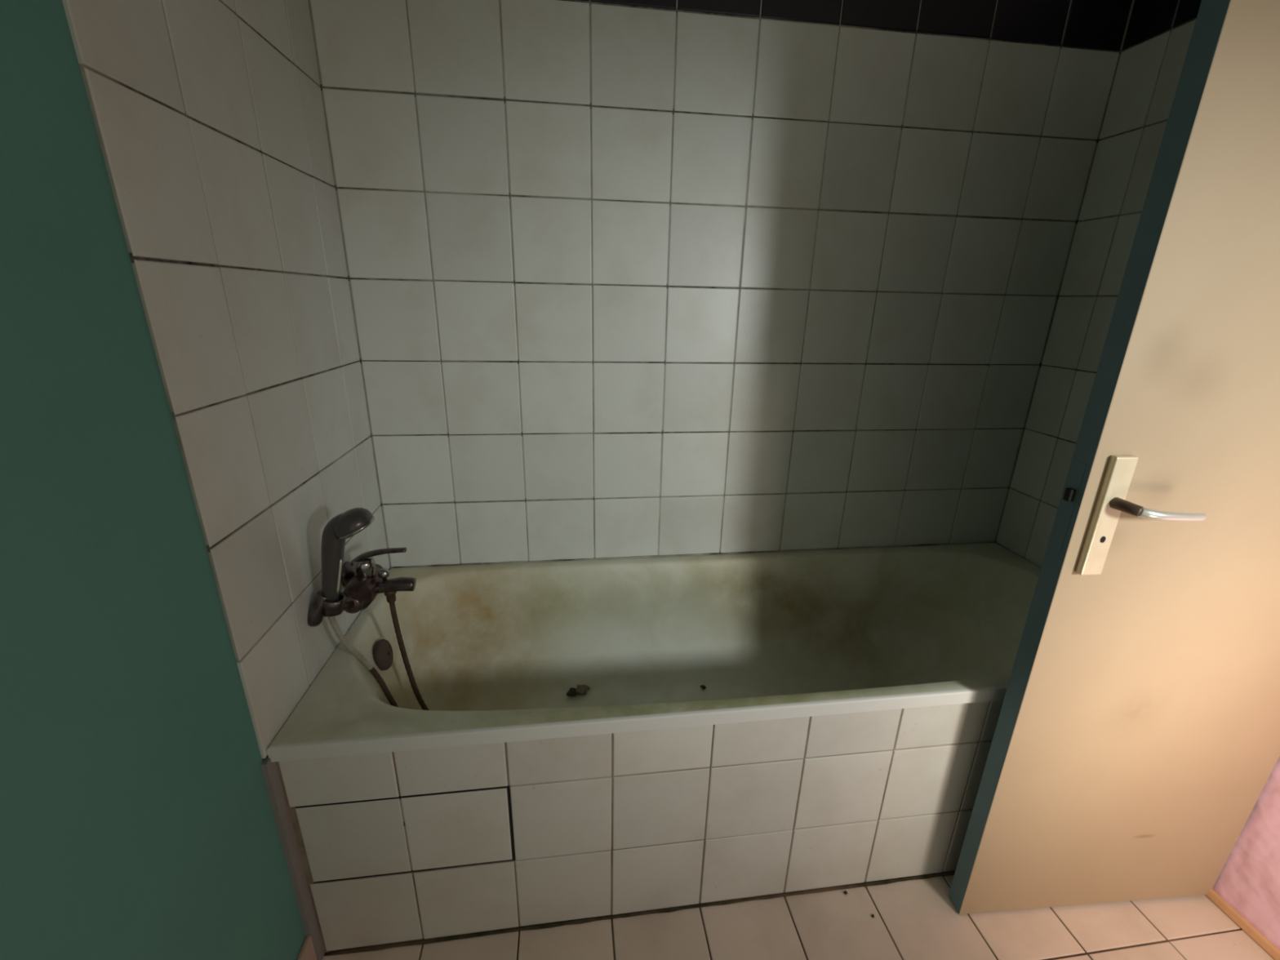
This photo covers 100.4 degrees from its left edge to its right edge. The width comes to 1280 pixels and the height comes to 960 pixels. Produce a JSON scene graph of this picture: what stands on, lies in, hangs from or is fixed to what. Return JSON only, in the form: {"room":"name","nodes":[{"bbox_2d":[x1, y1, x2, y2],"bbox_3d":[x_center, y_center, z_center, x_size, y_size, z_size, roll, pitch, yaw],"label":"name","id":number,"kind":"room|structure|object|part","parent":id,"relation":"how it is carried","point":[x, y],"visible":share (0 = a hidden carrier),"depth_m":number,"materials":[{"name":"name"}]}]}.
{"room":"bathroom","nodes":[
{"label":"bathroom","id":0,"kind":"room"},
{"bbox_2d":[0,0,390,959],"bbox_3d":[-0.617,-0.042,0.155,0.120,2.550,2.700,-1,19,-7],"label":"wall","id":1,"kind":"structure","parent":0,"point":[184,422],"depth_m":0.70,"materials":[{"name":"paint"}]},
{"bbox_2d":[260,755,324,959],"bbox_3d":[-0.653,0.735,1.010,0.012,0.531,0.027,-1,19,-7],"label":"trim","id":2,"kind":"structure","parent":1,"relation":"attached to","point":[270,771],"depth_m":0.99,"materials":[{"name":"paint"}]},
{"bbox_2d":[296,935,317,959],"bbox_3d":[-0.531,1.246,0.177,0.010,0.098,1.898,-1,19,-7],"label":"baseboard","id":3,"kind":"structure","parent":1,"relation":"attached to","point":[307,952],"depth_m":1.04,"materials":[{"name":"beige tile"}]},
{"bbox_2d":[307,547,416,626],"bbox_3d":[-0.604,0.228,1.186,0.180,0.136,0.235,-1,19,-7],"label":"mixer tap","id":4,"kind":"object","parent":1,"relation":"attached to","point":[363,580],"visible":0.99,"depth_m":1.18,"materials":[{"name":"silver metal"}]},
{"bbox_2d":[320,507,429,710],"bbox_3d":[-0.518,0.387,1.236,0.333,0.748,0.141,-13,23,-36],"label":"shower","id":5,"kind":"object","parent":4,"relation":"attached to","point":[344,526],"visible":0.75,"depth_m":1.06,"materials":[{"name":"grey plastic"}]},
{"bbox_3d":[-0.606,0.158,1.068,0.086,0.195,0.062,-1,19,-7],"label":"handle","id":6,"kind":"part","parent":5,"relation":"part of","materials":[{"name":"grey plastic"}]},
{"bbox_3d":[-0.587,0.172,1.198,0.118,0.036,0.032,-1,19,-7],"label":"lever","id":7,"kind":"part","parent":4,"relation":"part of","materials":[{"name":"silver metal"}]},
{"bbox_3d":[-0.583,0.217,1.214,0.025,0.032,0.025,-1,19,-7],"label":"diverter knob","id":8,"kind":"part","parent":4,"relation":"part of","materials":[{"name":"silver metal"}]},
{"bbox_2d":[384,591,396,603],"bbox_3d":[-0.576,0.267,1.232,0.026,0.034,0.026,-1,19,-7],"label":"outlet","id":9,"kind":"object","parent":4,"relation":"attached to","point":[390,596],"depth_m":1.22,"materials":[{"name":"metal"}]},
{"bbox_3d":[-0.574,0.243,1.225,0.112,0.038,0.040,-1,19,-7],"label":"spout","id":10,"kind":"part","parent":4,"relation":"part of","materials":[{"name":"silver metal"}]},
{"bbox_2d":[307,0,1133,568],"bbox_3d":[0.260,-0.483,1.522,2.235,2.550,0.120,-1,19,-7],"label":"wall","id":11,"kind":"structure","parent":0,"point":[626,277],"depth_m":1.41,"materials":[{"name":"tile"}]},
{"bbox_2d":[393,541,993,568],"bbox_3d":[0.242,0.236,1.698,1.952,0.009,0.009,-1,19,-7],"label":"trim","id":12,"kind":"structure","parent":11,"relation":"attached to","point":[926,544],"depth_m":1.68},
{"bbox_2d":[322,875,1275,959],"bbox_3d":[0.409,1.212,0.680,2.235,0.120,2.820,-1,19,-7],"label":"floor","id":13,"kind":"structure","parent":0,"point":[917,919],"depth_m":1.16,"materials":[{"name":"tile"}]},
{"bbox_2d":[276,700,1003,952],"bbox_3d":[0.324,0.712,1.159,1.966,0.519,0.020,-1,19,-7],"label":"apron","id":14,"kind":"object","parent":13,"relation":"on","point":[410,845],"visible":0.7,"depth_m":1.10,"materials":[{"name":"tile"}]},
{"bbox_3d":[-0.445,0.688,1.041,0.388,0.201,0.010,-1,19,-7],"label":"access panel","id":15,"kind":"part","parent":14,"relation":"part of","materials":[{"name":"white tile"}]},
{"bbox_2d":[327,870,955,955],"bbox_3d":[0.324,0.960,1.232,1.956,0.011,0.011,-1,19,-7],"label":"trim","id":16,"kind":"structure","parent":14,"relation":"attached to","point":[423,941],"depth_m":1.18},
{"bbox_2d":[266,542,1040,762],"bbox_3d":[0.283,0.525,1.436,1.970,0.408,0.689,-1,19,-7],"label":"bathtub","id":17,"kind":"object","parent":13,"relation":"on","point":[495,652],"visible":0.62,"depth_m":1.63,"materials":[{"name":"ceramic"}]},
{"bbox_2d":[565,687,577,697],"bbox_3d":[-0.204,0.645,1.617,0.033,0.017,0.036,6,19,14],"label":"clump","id":18,"kind":"object","parent":17,"relation":"on","point":[571,692],"visible":1,"depth_m":1.61,"materials":[{"name":"black"}]},
{"bbox_2d":[575,684,590,695],"bbox_3d":[-0.179,0.641,1.629,0.045,0.016,0.044,10,20,24],"label":"paper scrap","id":19,"kind":"object","parent":17,"relation":"in","point":[581,690],"visible":1,"depth_m":1.62,"materials":[{"name":"grey paper"}]},
{"bbox_2d":[995,0,1279,950],"bbox_3d":[1.396,-0.265,0.945,0.143,2.550,1.600,-1,19,-7],"label":"wall","id":20,"kind":"structure","parent":0,"point":[1158,33],"depth_m":1.41,"materials":[{"name":"tile"}]},
{"bbox_2d":[948,0,1279,914],"bbox_3d":[1.035,0.029,0.900,0.632,1.996,0.115,-1,19,-5],"label":"door","id":21,"kind":"structure","parent":20,"relation":"in","point":[1135,741],"depth_m":0.94,"materials":[{"name":"beige paint"}]},
{"bbox_3d":[0.728,0.046,0.905,0.003,0.160,0.020,-1,19,-5],"label":"latch plate","id":22,"kind":"part","parent":21,"relation":"part of","materials":[{"name":"metal"}]},
{"bbox_3d":[0.775,0.061,0.887,0.039,0.212,0.013,-1,19,-4],"label":"handle plate","id":23,"kind":"part","parent":21,"relation":"part of","materials":[{"name":"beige metal"}]},
{"bbox_2d":[1205,888,1279,959],"bbox_3d":[1.370,1.059,0.965,0.010,0.026,0.800,-1,19,-7],"label":"baseboard","id":24,"kind":"structure","parent":20,"relation":"attached to","point":[1225,907],"depth_m":1.18,"materials":[{"name":"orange wood"}]}
]}

